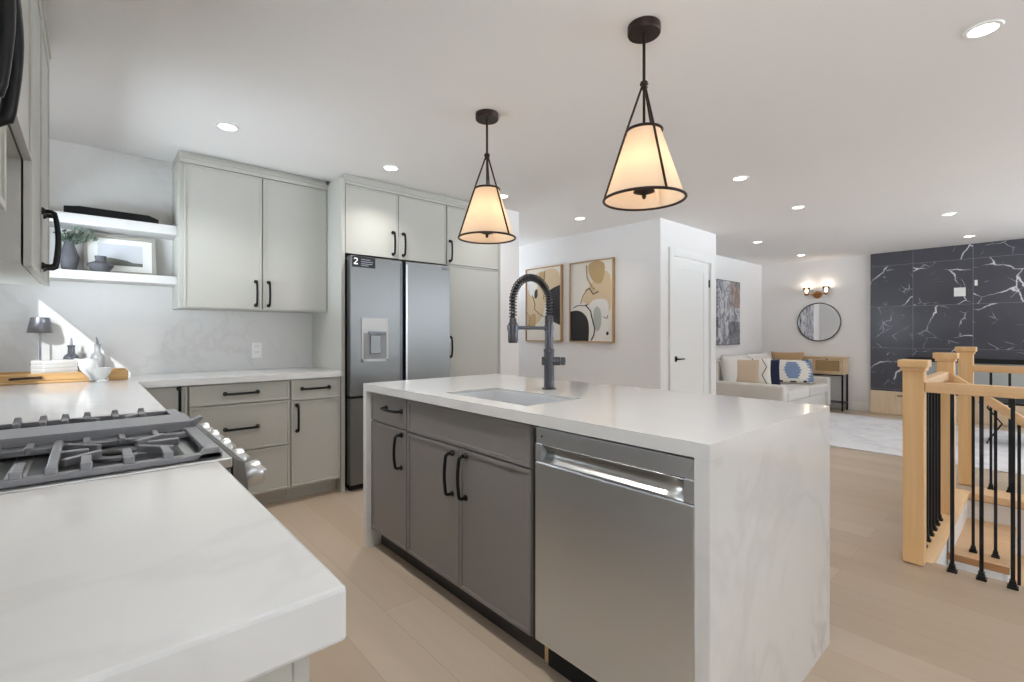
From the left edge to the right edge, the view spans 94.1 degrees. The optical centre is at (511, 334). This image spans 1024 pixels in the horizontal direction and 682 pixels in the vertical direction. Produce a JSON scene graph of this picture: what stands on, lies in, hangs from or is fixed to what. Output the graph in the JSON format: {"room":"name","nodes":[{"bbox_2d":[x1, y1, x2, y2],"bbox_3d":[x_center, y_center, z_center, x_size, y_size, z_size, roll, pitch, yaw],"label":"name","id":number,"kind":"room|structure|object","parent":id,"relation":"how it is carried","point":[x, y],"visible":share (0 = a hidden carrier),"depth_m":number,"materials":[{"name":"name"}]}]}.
{"room":"kitchen","nodes":[
{"label":"kitchen","id":0,"kind":"room"},
{"bbox_2d":[312,314,312,366],"bbox_3d":[-1.905,-0.020,3.964,3.550,2.420,0.120,0,0,-42],"label":"wall","id":1,"kind":"structure","parent":0,"point":[312,314],"depth_m":4.07,"materials":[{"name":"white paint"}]},
{"bbox_2d":[50,211,176,239],"bbox_3d":[-2.680,-0.704,3.021,0.894,0.063,0.237,0,0,-42],"label":"floating shelf","id":2,"kind":"object","parent":1,"relation":"attached to","point":[67,220],"visible":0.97,"depth_m":3.05,"materials":[{"name":"grey paint"}]},
{"bbox_2d":[63,205,158,223],"bbox_3d":[-2.546,-0.761,3.045,0.461,0.050,0.077,0,0,-42],"label":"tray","id":3,"kind":"object","parent":2,"relation":"on","point":[70,209],"visible":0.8,"depth_m":3.00,"materials":[{"name":"black metal"}]},
{"bbox_2d":[50,269,176,286],"bbox_3d":[-2.680,-0.365,3.021,0.894,0.054,0.237,0,0,-42],"label":"floating shelf","id":4,"kind":"object","parent":1,"relation":"attached to","point":[68,275],"visible":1,"depth_m":3.03,"materials":[{"name":"grey paint"}]},
{"bbox_2d":[60,241,79,269],"bbox_3d":[-2.743,-0.484,2.954,0.098,0.182,0.098,0,0,-42],"label":"vase","id":5,"kind":"object","parent":4,"relation":"on","point":[69,259],"visible":0.77,"depth_m":2.93,"materials":[{"name":"grey ceramic"}]},
{"bbox_2d":[52,226,98,245],"bbox_3d":[-2.728,-0.600,2.991,0.140,0.142,0.234,0,0,29],"label":"sprigs","id":6,"kind":"object","parent":5,"relation":"in","point":[71,235],"visible":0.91,"depth_m":2.96,"materials":[{"name":"green plant"}]},
{"bbox_2d":[87,255,113,271],"bbox_3d":[-2.606,-0.445,3.022,0.132,0.104,0.132,0,0,-42],"label":"vase","id":7,"kind":"object","parent":4,"relation":"on","point":[100,264],"visible":0.88,"depth_m":2.99,"materials":[{"name":"grey ceramic"}]},
{"bbox_2d":[83,232,155,274],"bbox_3d":[-2.599,-0.524,3.168,0.375,0.261,0.054,0,0,-42],"label":"framed landscape","id":8,"kind":"object","parent":4,"relation":"on","point":[131,255],"visible":0.7,"depth_m":3.18,"materials":[{"name":"beige paper"}]},
{"bbox_2d":[0,139,311,374],"bbox_3d":[-2.400,-0.469,3.437,1.870,1.519,0.012,0,0,-42],"label":"backsplash","id":9,"kind":"structure","parent":1,"relation":"attached to","point":[137,328],"depth_m":3.25,"materials":[{"name":"stone"}]},
{"bbox_2d":[172,150,327,313],"bbox_3d":[-1.933,-0.704,3.583,0.976,1.051,0.386,0,0,-42],"label":"upper cabinet","id":10,"kind":"object","parent":1,"relation":"attached to","point":[249,238],"visible":1,"depth_m":3.42,"materials":[{"name":"grey paint"}]},
{"bbox_2d":[252,343,261,357],"bbox_3d":[-2.014,0.125,3.765,0.073,0.120,0.009,0,0,-42],"label":"wall outlet","id":11,"kind":"object","parent":1,"relation":"attached to","point":[256,347],"visible":1,"depth_m":3.76,"materials":[{"name":"white plastic"}]},
{"bbox_2d":[254,344,259,354],"bbox_3d":[-2.012,0.117,3.763,0.039,0.082,0.003,0,0,-42],"label":"socket","id":12,"kind":"object","parent":11,"relation":"attached to","point":[256,346],"depth_m":3.76,"materials":[{"name":"white plastic"}]},
{"bbox_2d":[498,209,518,375],"bbox_3d":[-0.871,-0.020,5.666,0.245,2.420,2.565,0,0,-42],"label":"wall pillar","id":13,"kind":"structure","parent":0,"point":[508,270],"depth_m":4.69,"materials":[{"name":"white paint"}]},
{"bbox_2d":[44,0,1023,265],"bbox_3d":[2.840,-1.270,3.240,9.690,0.080,11.320,0,0,-42],"label":"ceiling","id":14,"kind":"structure","parent":0,"point":[877,118],"depth_m":2.49,"materials":[{"name":"white paint"}]},
{"bbox_2d":[216,122,239,131],"bbox_3d":[-1.680,-1.227,2.820,0.124,0.006,0.124,0,0,-42],"label":"recessed light","id":15,"kind":"object","parent":14,"relation":"in","point":[226,126],"visible":1,"depth_m":2.81,"materials":[{"name":"white plastic"}]},
{"bbox_2d":[382,165,398,170],"bbox_3d":[-0.895,-1.227,3.517,0.124,0.006,0.124,0,0,-42],"label":"recessed light","id":16,"kind":"object","parent":14,"relation":"in","point":[385,167],"visible":1,"depth_m":3.50,"materials":[{"name":"white plastic"}]},
{"bbox_2d":[458,109,515,243],"bbox_3d":[-0.139,-0.881,2.660,0.326,0.696,0.326,0,0,-42],"label":"pendant light","id":17,"kind":"object","parent":14,"relation":"hanging from","point":[486,221],"visible":1,"depth_m":2.59,"materials":[{"name":"beige fabric"}]},
{"bbox_2d":[500,194,508,197],"bbox_3d":[-0.087,-1.227,4.234,0.124,0.006,0.124,0,0,-42],"label":"recessed light","id":18,"kind":"object","parent":14,"relation":"in","point":[502,195],"visible":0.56,"depth_m":4.22,"materials":[{"name":"white plastic"}]},
{"bbox_2d":[574,217,585,219],"bbox_3d":[0.719,-1.227,5.049,0.124,0.006,0.124,0,0,-42],"label":"recessed light","id":19,"kind":"object","parent":14,"relation":"in","point":[576,218],"visible":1,"depth_m":5.04,"materials":[{"name":"white plastic"}]},
{"bbox_2d":[602,16,687,210],"bbox_3d":[0.527,-0.881,1.903,0.327,0.696,0.326,0,0,-42],"label":"pendant light","id":20,"kind":"object","parent":14,"relation":"hanging from","point":[644,176],"visible":1,"depth_m":1.84,"materials":[{"name":"beige fabric"}]},
{"bbox_2d":[732,175,748,180],"bbox_3d":[1.792,-1.227,3.748,0.124,0.006,0.124,0,0,-42],"label":"recessed light","id":21,"kind":"object","parent":14,"relation":"in","point":[743,177],"visible":1,"depth_m":3.74,"materials":[{"name":"white plastic"}]},
{"bbox_2d":[791,205,804,208],"bbox_3d":[2.759,-1.227,4.601,0.124,0.006,0.124,0,0,-42],"label":"recessed light","id":22,"kind":"object","parent":14,"relation":"in","point":[798,206],"visible":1,"depth_m":4.60,"materials":[{"name":"white plastic"}]},
{"bbox_2d":[941,212,956,215],"bbox_3d":[4.454,-1.227,4.865,0.124,0.006,0.124,0,0,-42],"label":"recessed light","id":23,"kind":"object","parent":14,"relation":"in","point":[952,213],"visible":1,"depth_m":4.87,"materials":[{"name":"white plastic"}]},
{"bbox_2d":[962,19,1004,38],"bbox_3d":[1.896,-1.227,1.921,0.124,0.006,0.124,0,0,-42],"label":"recessed light","id":24,"kind":"object","parent":14,"relation":"in","point":[982,29],"visible":1,"depth_m":1.92,"materials":[{"name":"white plastic"}]},
{"bbox_2d":[519,219,651,388],"bbox_3d":[0.445,-0.020,6.356,0.100,2.420,3.280,0,0,-42],"label":"wall","id":25,"kind":"structure","parent":0,"point":[627,361],"depth_m":5.49,"materials":[{"name":"white paint"}]},
{"bbox_2d":[525,264,562,341],"bbox_3d":[0.415,-0.398,6.280,0.042,0.975,0.657,0,0,-42],"label":"framed artwork","id":26,"kind":"object","parent":25,"relation":"attached to","point":[535,300],"visible":0.73,"depth_m":6.27,"materials":[{"name":"beige paper"}]},
{"bbox_2d":[569,257,614,342],"bbox_3d":[0.942,-0.393,5.686,0.042,0.975,0.666,0,0,-42],"label":"framed artwork","id":27,"kind":"object","parent":25,"relation":"attached to","point":[592,282],"visible":1,"depth_m":5.66,"materials":[{"name":"beige paper"}]},
{"bbox_2d":[263,408,1023,681],"bbox_3d":[2.834,1.220,3.248,9.690,0.060,11.300,0,0,-42],"label":"floor","id":28,"kind":"structure","parent":0,"point":[893,619],"depth_m":2.04,"materials":[{"name":"brown wood"}]},
{"bbox_2d":[0,407,267,494],"bbox_3d":[-1.121,0.697,1.177,0.777,0.947,0.848,0,0,-42],"label":"gas range","id":29,"kind":"object","parent":28,"relation":"on","point":[43,453],"visible":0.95,"depth_m":1.07,"materials":[{"name":"silver metal"}]},
{"bbox_2d":[0,430,231,494],"bbox_3d":[-1.156,0.283,1.147,0.684,0.022,0.848,0,0,-42],"label":"cooktop","id":30,"kind":"object","parent":29,"relation":"in","point":[36,462],"depth_m":1.00,"materials":[{"name":"silver metal"}]},
{"bbox_2d":[145,386,187,414],"bbox_3d":[-2.300,0.752,3.079,0.275,0.873,0.653,0,0,-42],"label":"base cabinet","id":31,"kind":"object","parent":28,"relation":"on","point":[174,397],"visible":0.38,"depth_m":2.90,"materials":[{"name":"grey paint"}]},
{"bbox_2d":[188,380,289,504],"bbox_3d":[-1.971,0.752,3.370,0.598,0.873,0.653,0,0,-42],"label":"base cabinet","id":32,"kind":"object","parent":28,"relation":"on","point":[255,416],"visible":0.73,"depth_m":3.22,"materials":[{"name":"grey paint"}]},
{"bbox_2d":[248,655,308,681],"bbox_3d":[-0.660,0.762,0.578,0.674,0.853,0.651,0,0,-42],"label":"base cabinet","id":33,"kind":"object","parent":28,"relation":"on","point":[298,670],"visible":0.02,"depth_m":0.52,"materials":[{"name":"grey paint"}]},
{"bbox_2d":[0,462,345,681],"bbox_3d":[-0.655,0.305,0.561,0.660,0.060,0.688,0,0,-42],"label":"countertop","id":34,"kind":"structure","parent":33,"relation":"on","point":[182,574],"depth_m":0.52,"materials":[{"name":"white stone"}]},
{"bbox_2d":[286,377,339,499],"bbox_3d":[-1.612,0.752,3.688,0.358,0.873,0.653,0,0,-42],"label":"base cabinet","id":35,"kind":"object","parent":28,"relation":"on","point":[314,444],"visible":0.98,"depth_m":3.47,"materials":[{"name":"grey paint"}]},
{"bbox_2d":[313,173,446,492],"bbox_3d":[-1.121,-0.019,4.118,0.945,2.419,0.662,0,0,-42],"label":"tall cabinet","id":36,"kind":"object","parent":28,"relation":"on","point":[366,217],"visible":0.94,"depth_m":3.79,"materials":[{"name":"grey paint"}]},
{"bbox_2d":[371,392,418,569],"bbox_3d":[-0.347,0.752,2.793,0.933,0.873,0.413,0,0,-42],"label":"base cabinet","id":37,"kind":"object","parent":28,"relation":"on","point":[389,431],"visible":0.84,"depth_m":2.50,"materials":[{"name":"grey paint"}]},
{"bbox_2d":[345,255,449,490],"bbox_3d":[-1.084,0.296,4.101,0.896,1.782,0.664,0,0,-42],"label":"refrigerator","id":38,"kind":"object","parent":28,"relation":"on","point":[397,313],"visible":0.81,"depth_m":3.77,"materials":[{"name":"silver metal"}]},
{"bbox_2d":[441,196,498,376],"bbox_3d":[-0.539,-0.020,4.635,0.616,2.418,0.662,0,0,-42],"label":"pantry cabinet","id":39,"kind":"object","parent":28,"relation":"on","point":[474,273],"visible":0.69,"depth_m":4.41,"materials":[{"name":"grey paint"}]},
{"bbox_2d":[407,400,547,662],"bbox_3d":[0.093,0.752,2.296,0.933,0.873,0.912,0,0,-42],"label":"base cabinet","id":40,"kind":"object","parent":28,"relation":"on","point":[471,476],"visible":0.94,"depth_m":1.94,"materials":[{"name":"grey paint"}]},
{"bbox_2d":[363,374,829,681],"bbox_3d":[0.193,0.733,2.265,0.978,0.915,2.007,0,0,-42],"label":"countertop","id":41,"kind":"structure","parent":28,"relation":"on","point":[762,467],"depth_m":1.52,"materials":[{"name":"white stone"}]},
{"bbox_2d":[457,390,566,405],"bbox_3d":[-0.012,0.392,2.155,0.330,0.209,0.582,0,0,-42],"label":"sink","id":42,"kind":"object","parent":41,"relation":"in","point":[496,395],"visible":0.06,"depth_m":2.36,"materials":[{"name":"silver metal"}]},
{"bbox_2d":[507,274,565,389],"bbox_3d":[0.122,-0.011,2.327,0.338,0.571,0.116,0,0,-42],"label":"kitchen faucet","id":43,"kind":"object","parent":41,"relation":"on","point":[548,360],"visible":1,"depth_m":2.38,"materials":[{"name":"grey metal"}]},
{"bbox_2d":[535,426,693,681],"bbox_3d":[0.493,0.756,1.641,0.584,0.865,0.590,0,0,-42],"label":"dishwasher","id":44,"kind":"object","parent":28,"relation":"on","point":[614,521],"visible":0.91,"depth_m":1.42,"materials":[{"name":"silver metal"}]},
{"bbox_2d":[716,352,830,405],"bbox_3d":[3.836,0.744,7.166,1.990,0.892,1.133,0,0,-42],"label":"sofa","id":45,"kind":"object","parent":28,"relation":"on","point":[819,393],"visible":0.41,"depth_m":6.73,"materials":[{"name":"fabric"}]},
{"bbox_2d":[720,354,747,381],"bbox_3d":[3.337,0.525,7.102,0.827,0.454,0.238,0,0,-42],"label":"cushion","id":46,"kind":"object","parent":45,"relation":"on","point":[728,364],"depth_m":6.86,"materials":[{"name":"fabric"}]},
{"bbox_2d":[736,359,758,382],"bbox_3d":[3.361,0.550,6.910,0.403,0.380,0.194,0,0,26],"label":"throw cushion","id":47,"kind":"object","parent":45,"relation":"on","point":[747,370],"visible":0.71,"depth_m":6.84,"materials":[{"name":"beige fabric"}]},
{"bbox_2d":[742,358,770,383],"bbox_3d":[3.556,0.545,6.975,0.420,0.399,0.193,0,0,24],"label":"throw cushion","id":48,"kind":"object","parent":45,"relation":"on","point":[764,364],"visible":0.41,"depth_m":6.88,"materials":[{"name":"grey fabric"}]},
{"bbox_2d":[746,352,769,358],"bbox_3d":[3.960,0.525,7.655,0.827,0.454,0.238,0,0,-42],"label":"cushion","id":49,"kind":"object","parent":45,"relation":"on","point":[762,355],"depth_m":7.54,"materials":[{"name":"fabric"}]},
{"bbox_2d":[770,360,780,384],"bbox_3d":[3.730,0.558,7.037,0.400,0.376,0.186,0,0,24],"label":"throw cushion","id":50,"kind":"object","parent":45,"relation":"on","point":[774,369],"visible":0.25,"depth_m":6.94,"materials":[{"name":"blue fabric"}]},
{"bbox_2d":[771,352,803,359],"bbox_3d":[4.388,0.490,7.607,0.461,0.427,0.183,0,0,30],"label":"throw cushion","id":51,"kind":"object","parent":45,"relation":"on","point":[774,355],"visible":0.33,"depth_m":7.58,"materials":[{"name":"brown fabric"}]},
{"bbox_2d":[771,359,814,383],"bbox_3d":[4.223,0.558,7.219,0.600,0.362,0.216,0,0,14],"label":"throw cushion","id":52,"kind":"object","parent":45,"relation":"on","point":[790,371],"visible":0.69,"depth_m":7.14,"materials":[{"name":"grey fabric"}]},
{"bbox_2d":[787,386,808,401],"bbox_3d":[3.592,0.817,6.811,0.830,0.143,0.925,0,0,-42],"label":"seat cushion","id":53,"kind":"object","parent":45,"relation":"on","point":[794,393],"depth_m":6.49,"materials":[{"name":"fabric"}]},
{"bbox_2d":[780,382,827,396],"bbox_3d":[4.218,0.817,7.366,0.830,0.143,0.925,0,0,-42],"label":"seat cushion","id":54,"kind":"object","parent":45,"relation":"on","point":[818,389],"depth_m":7.08,"materials":[{"name":"fabric"}]},
{"bbox_2d":[803,356,848,411],"bbox_3d":[4.918,0.771,7.750,0.307,0.838,0.870,0,0,-42],"label":"console table","id":55,"kind":"object","parent":28,"relation":"on","point":[821,365],"visible":0.48,"depth_m":7.49,"materials":[{"name":"brown wood"}]},
{"bbox_2d":[898,359,931,565],"bbox_3d":[2.106,0.659,2.496,0.121,1.054,0.121,0,0,-42],"label":"newel post","id":56,"kind":"object","parent":28,"relation":"on","point":[914,370],"visible":1,"depth_m":2.46,"materials":[{"name":"brown wood"}]},
{"bbox_2d":[926,371,948,381],"bbox_3d":[2.502,0.271,2.840,0.960,0.053,0.050,0,0,-42],"label":"handrail","id":57,"kind":"object","parent":56,"relation":"attached to","point":[941,376],"visible":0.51,"depth_m":2.91,"materials":[{"name":"brown wood"}]},
{"bbox_2d":[925,382,1023,398],"bbox_3d":[3.139,0.271,1.331,0.052,0.053,3.026,0,0,-42],"label":"handrail","id":58,"kind":"object","parent":56,"relation":"attached to","point":[1014,392],"visible":1,"depth_m":2.31,"materials":[{"name":"brown wood"}]},
{"bbox_2d":[830,413,1023,474],"bbox_3d":[4.921,1.184,5.212,2.480,0.012,3.270,0,0,-42],"label":"area rug","id":59,"kind":"object","parent":28,"relation":"on","point":[854,432],"visible":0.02,"depth_m":5.40,"materials":[{"name":"white carpet"}]},
{"bbox_2d":[986,397,1023,443],"bbox_3d":[5.614,0.946,4.890,0.570,0.460,1.068,0,0,-42],"label":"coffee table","id":60,"kind":"object","parent":59,"relation":"on","point":[1018,402],"visible":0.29,"depth_m":5.17,"materials":[{"name":"black metal"}]},
{"bbox_2d":[870,390,1023,427],"bbox_3d":[6.605,1.018,6.001,0.150,0.344,3.415,0,0,-42],"label":"media cabinet","id":61,"kind":"object","parent":28,"relation":"on","point":[881,402],"visible":0.32,"depth_m":7.01,"materials":[{"name":"brown wood"}]},
{"bbox_2d":[947,394,957,573],"bbox_3d":[2.208,0.744,2.393,0.038,0.892,0.038,0,0,-42],"label":"baluster","id":62,"kind":"object","parent":28,"relation":"on","point":[951,568],"visible":0.95,"depth_m":2.39,"materials":[{"name":"black metal"}]},
{"bbox_2d":[955,347,976,485],"bbox_3d":[3.608,0.642,3.791,0.121,1.088,0.121,0,0,-42],"label":"newel post","id":63,"kind":"object","parent":28,"relation":"on","point":[966,354],"visible":0.83,"depth_m":3.76,"materials":[{"name":"brown wood"}]},
{"bbox_2d":[973,365,1023,373],"bbox_3d":[4.603,0.264,2.611,0.052,0.052,2.998,0,0,-42],"label":"handrail","id":64,"kind":"object","parent":63,"relation":"attached to","point":[976,368],"visible":1,"depth_m":3.61,"materials":[{"name":"brown wood"}]},
{"bbox_2d":[976,396,986,581],"bbox_3d":[2.278,0.744,2.314,0.038,0.892,0.038,0,0,-42],"label":"baluster","id":65,"kind":"object","parent":28,"relation":"on","point":[980,576],"visible":0.95,"depth_m":2.31,"materials":[{"name":"black metal"}]},
{"bbox_2d":[1007,398,1018,590],"bbox_3d":[2.348,0.744,2.236,0.038,0.892,0.038,0,0,-42],"label":"baluster","id":66,"kind":"object","parent":28,"relation":"on","point":[1012,584],"visible":0.95,"depth_m":2.23,"materials":[{"name":"black metal"}]},
{"bbox_3d":[-1.939,0.752,2.020,0.674,0.873,1.487,0,0,-42],"label":"cabinet","id":67,"kind":"object","parent":28,"relation":"on","visible":0},
{"bbox_2d":[0,367,341,423],"bbox_3d":[-1.696,0.295,2.644,1.867,0.040,2.104,0,0,-42],"label":"countertop","id":68,"kind":"structure","parent":67,"relation":"on","point":[28,402],"depth_m":2.30,"materials":[{"name":"white stone"}]},
{"bbox_2d":[0,368,127,385],"bbox_3d":[-2.651,0.245,2.790,0.625,0.058,0.277,0,0,-42],"label":"wooden tray","id":69,"kind":"object","parent":68,"relation":"on","point":[6,378],"visible":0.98,"depth_m":2.70,"materials":[{"name":"brown wood"}]},
{"bbox_2d":[31,359,77,373],"bbox_3d":[-2.673,0.205,2.788,0.124,0.110,0.164,0,0,20],"label":"books","id":70,"kind":"object","parent":69,"relation":"on","point":[61,365],"visible":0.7,"depth_m":2.74,"materials":[{"name":"white paper"}]},
{"bbox_2d":[26,317,53,359],"bbox_3d":[-2.868,0.085,2.899,0.118,0.379,0.118,0,0,-42],"label":"table lamp","id":71,"kind":"object","parent":70,"relation":"on","point":[39,325],"visible":0.75,"depth_m":2.87,"materials":[{"name":"grey metal"}]},
{"bbox_2d":[63,338,79,369],"bbox_3d":[-2.752,0.148,2.979,0.080,0.254,0.080,0,0,-42],"label":"oil bottle","id":72,"kind":"object","parent":68,"relation":"on","point":[70,354],"visible":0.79,"depth_m":2.96,"materials":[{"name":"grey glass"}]},
{"bbox_2d":[73,358,108,380],"bbox_3d":[-2.478,0.207,2.808,0.159,0.133,0.112,0,0,-42],"label":"linen napkin","id":73,"kind":"object","parent":68,"relation":"on","point":[85,365],"visible":0.75,"depth_m":2.78,"materials":[{"name":"white fabric"}]},
{"bbox_2d":[90,337,104,366],"bbox_3d":[-2.660,0.145,3.060,0.070,0.258,0.070,0,0,-42],"label":"oil bottle","id":74,"kind":"object","parent":68,"relation":"on","point":[97,354],"visible":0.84,"depth_m":3.05,"materials":[{"name":"white ceramic"}]},
{"bbox_2d":[91,367,111,381],"bbox_3d":[-2.384,0.234,2.771,0.096,0.082,0.096,0,0,-42],"label":"bowl","id":75,"kind":"object","parent":68,"relation":"on","point":[100,373],"visible":1,"depth_m":2.75,"materials":[{"name":"white ceramic"}]},
{"bbox_2d":[652,218,715,394],"bbox_3d":[2.000,-0.020,5.476,1.260,2.420,0.100,0,0,-42],"label":"wall","id":76,"kind":"structure","parent":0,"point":[666,233],"depth_m":5.09,"materials":[{"name":"white paint"}]},
{"bbox_2d":[669,247,714,394],"bbox_3d":[2.068,0.125,5.468,1.030,2.130,0.090,0,0,-42],"label":"door","id":77,"kind":"structure","parent":76,"relation":"attached to","point":[689,283],"depth_m":5.46,"materials":[{"name":"white paint"}]},
{"bbox_2d":[716,255,761,359],"bbox_3d":[3.257,-0.020,7.526,3.340,2.420,0.100,0,0,-42],"label":"wall","id":78,"kind":"structure","parent":0,"point":[749,275],"depth_m":8.11,"materials":[{"name":"white paint"}]},
{"bbox_2d":[716,279,739,344],"bbox_3d":[3.452,-0.345,7.608,0.782,1.018,0.034,0,0,-42],"label":"canvas painting","id":79,"kind":"object","parent":78,"relation":"attached to","point":[727,292],"visible":1,"depth_m":7.55,"materials":[{"name":"grey fabric"}]},
{"bbox_2d":[762,255,869,402],"bbox_3d":[7.295,-0.020,5.413,0.100,2.420,8.420,0,0,-42],"label":"wall","id":80,"kind":"structure","parent":0,"point":[848,278],"depth_m":7.76,"materials":[{"name":"white paint"}]},
{"bbox_2d":[803,286,829,298],"bbox_3d":[4.999,-0.687,7.835,0.120,0.187,0.383,0,0,-42],"label":"wall sconce","id":81,"kind":"object","parent":80,"relation":"attached to","point":[817,294],"visible":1,"depth_m":7.85,"materials":[{"name":"gold metal"}]},
{"bbox_2d":[797,303,840,340],"bbox_3d":[5.048,-0.205,7.852,0.025,0.637,0.637,0,0,-42],"label":"round mirror","id":82,"kind":"object","parent":80,"relation":"attached to","point":[816,321],"visible":1,"depth_m":7.84,"materials":[{"name":"grey mirror"}]},
{"bbox_2d":[828,400,869,411],"bbox_3d":[4.986,1.125,7.930,0.015,0.130,1.590,0,0,-42],"label":"baseboard","id":83,"kind":"structure","parent":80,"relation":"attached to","point":[857,406],"depth_m":7.48,"materials":[{"name":"white paint"}]},
{"bbox_2d":[870,238,1023,397],"bbox_3d":[6.641,-0.170,6.038,0.050,2.119,3.422,0,0,-42],"label":"wall tile","id":84,"kind":"structure","parent":80,"relation":"attached to","point":[915,311],"depth_m":6.66,"materials":[{"name":"black stone"}]},
{"bbox_2d":[954,287,965,296],"bbox_3d":[6.148,-0.585,6.549,0.008,0.120,0.118,0,0,-42],"label":"outlet plate","id":85,"kind":"object","parent":84,"relation":"attached to","point":[961,291],"visible":1,"depth_m":6.54,"materials":[{"name":"white plastic"}]},
{"bbox_2d":[955,289,963,294],"bbox_3d":[6.146,-0.585,6.547,0.002,0.080,0.088,0,0,-42],"label":"socket","id":86,"kind":"object","parent":85,"relation":"attached to","point":[957,291],"depth_m":6.55,"materials":[{"name":"white plastic"}]},
{"bbox_2d":[908,357,1023,386],"bbox_3d":[6.552,0.564,6.059,0.054,0.483,2.372,0,0,-42],"label":"linear fireplace","id":87,"kind":"object","parent":84,"relation":"attached to","point":[982,378],"visible":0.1,"depth_m":6.28,"materials":[{"name":"black"}]},
{"bbox_2d":[936,500,1023,580],"bbox_3d":[4.147,2.571,1.563,1.880,2.639,4.235,0,0,-42],"label":"wall","id":88,"kind":"structure","parent":0,"point":[1003,513],"depth_m":3.45,"materials":[{"name":"white paint"}]},
{"bbox_2d":[926,486,1023,563],"bbox_3d":[4.190,1.210,1.651,1.920,0.049,4.110,0,0,-42],"label":"trim","id":89,"kind":"structure","parent":88,"relation":"attached to","point":[934,549],"depth_m":3.23,"materials":[{"name":"brown wood"}]},
{"bbox_2d":[926,392,931,542],"bbox_3d":[2.385,0.742,2.743,0.038,0.888,0.038,0,0,-42],"label":"baluster","id":90,"kind":"object","parent":89,"relation":"on","point":[928,539],"visible":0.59,"depth_m":2.74,"materials":[{"name":"black metal"}]},
{"bbox_2d":[929,393,934,536],"bbox_3d":[2.471,0.742,2.820,0.038,0.888,0.038,0,0,-42],"label":"baluster","id":91,"kind":"object","parent":89,"relation":"on","point":[931,532],"visible":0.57,"depth_m":2.81,"materials":[{"name":"black metal"}]},
{"bbox_2d":[932,393,937,531],"bbox_3d":[2.557,0.742,2.896,0.038,0.888,0.038,0,0,-42],"label":"baluster","id":92,"kind":"object","parent":89,"relation":"on","point":[934,527],"visible":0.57,"depth_m":2.89,"materials":[{"name":"black metal"}]},
{"bbox_2d":[935,393,940,525],"bbox_3d":[2.643,0.742,2.972,0.038,0.888,0.038,0,0,-42],"label":"baluster","id":93,"kind":"object","parent":89,"relation":"on","point":[937,521],"visible":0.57,"depth_m":2.97,"materials":[{"name":"black metal"}]},
{"bbox_2d":[938,393,942,521],"bbox_3d":[2.729,0.742,3.048,0.038,0.888,0.038,0,0,-42],"label":"baluster","id":94,"kind":"object","parent":89,"relation":"on","point":[940,518],"visible":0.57,"depth_m":3.04,"materials":[{"name":"black metal"}]},
{"bbox_2d":[933,352,958,513],"bbox_3d":[2.897,0.654,3.184,0.121,1.064,0.121,0,0,-42],"label":"newel post","id":95,"kind":"object","parent":89,"relation":"on","point":[945,361],"visible":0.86,"depth_m":3.15,"materials":[{"name":"brown wood"}]},
{"bbox_2d":[953,374,1023,427],"bbox_3d":[3.576,1.107,2.313,0.052,1.700,2.116,0,0,-42],"label":"handrail","id":96,"kind":"object","parent":95,"relation":"attached to","point":[993,403],"visible":0.76,"depth_m":2.94,"materials":[{"name":"brown wood"}]},
{"bbox_2d":[987,372,993,489],"bbox_3d":[3.674,0.738,3.659,0.038,0.895,0.038,0,0,-42],"label":"baluster","id":97,"kind":"object","parent":89,"relation":"on","point":[990,486],"visible":0.91,"depth_m":3.65,"materials":[{"name":"black metal"}]},
{"bbox_2d":[1006,373,1010,492],"bbox_3d":[3.740,0.738,3.584,0.038,0.895,0.038,0,0,-42],"label":"baluster","id":98,"kind":"object","parent":89,"relation":"on","point":[1008,490],"visible":0.68,"depth_m":3.58,"materials":[{"name":"black metal"}]},
{"bbox_2d":[947,500,1023,586],"bbox_3d":[3.768,2.490,2.560,0.920,2.500,2.030,0,0,-42],"label":"staircase","id":99,"kind":"structure","parent":88,"relation":"on","point":[994,568],"depth_m":3.12,"materials":[{"name":"brown wood"}]},
{"bbox_2d":[969,396,977,553],"bbox_3d":[2.928,0.885,3.028,0.038,0.988,0.038,0,0,-42],"label":"baluster","id":100,"kind":"object","parent":99,"relation":"on","point":[973,549],"visible":0.98,"depth_m":3.02,"materials":[{"name":"black metal"}]},
{"bbox_2d":[991,410,999,558],"bbox_3d":[2.994,0.924,2.954,0.038,0.910,0.038,0,0,-42],"label":"baluster","id":101,"kind":"object","parent":99,"relation":"on","point":[994,554],"visible":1,"depth_m":2.95,"materials":[{"name":"black metal"}]},
{"bbox_2d":[1017,425,1020,585],"bbox_3d":[3.061,1.058,2.879,0.038,1.023,0.038,0,0,-42],"label":"baluster","id":102,"kind":"object","parent":99,"relation":"on","point":[1018,426],"visible":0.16,"depth_m":2.87,"materials":[{"name":"black metal"}]},
{"bbox_3d":[-0.106,-0.020,-0.649,0.120,2.420,9.410,0,0,-42],"label":"wall","id":103,"kind":"structure","parent":0,"visible":0},
{"bbox_2d":[0,0,23,210],"bbox_3d":[-0.748,-0.702,0.462,0.390,0.976,0.724,0,0,-42],"label":"microwave","id":104,"kind":"object","parent":103,"relation":"attached to","point":[11,16],"visible":1,"depth_m":0.56,"materials":[{"name":"black metal"}]},
{"bbox_2d":[6,0,31,160],"bbox_3d":[-1.275,-0.851,1.010,0.328,0.678,0.792,0,0,-42],"label":"upper cabinet","id":105,"kind":"object","parent":103,"relation":"attached to","point":[18,134],"visible":0.44,"depth_m":1.33,"materials":[{"name":"grey paint"}]},
{"bbox_2d":[0,0,61,286],"bbox_3d":[-1.800,-0.697,1.635,0.371,0.986,0.835,0,0,-42],"label":"upper cabinet","id":106,"kind":"object","parent":103,"relation":"attached to","point":[25,222],"visible":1,"depth_m":1.59,"materials":[{"name":"grey paint"}]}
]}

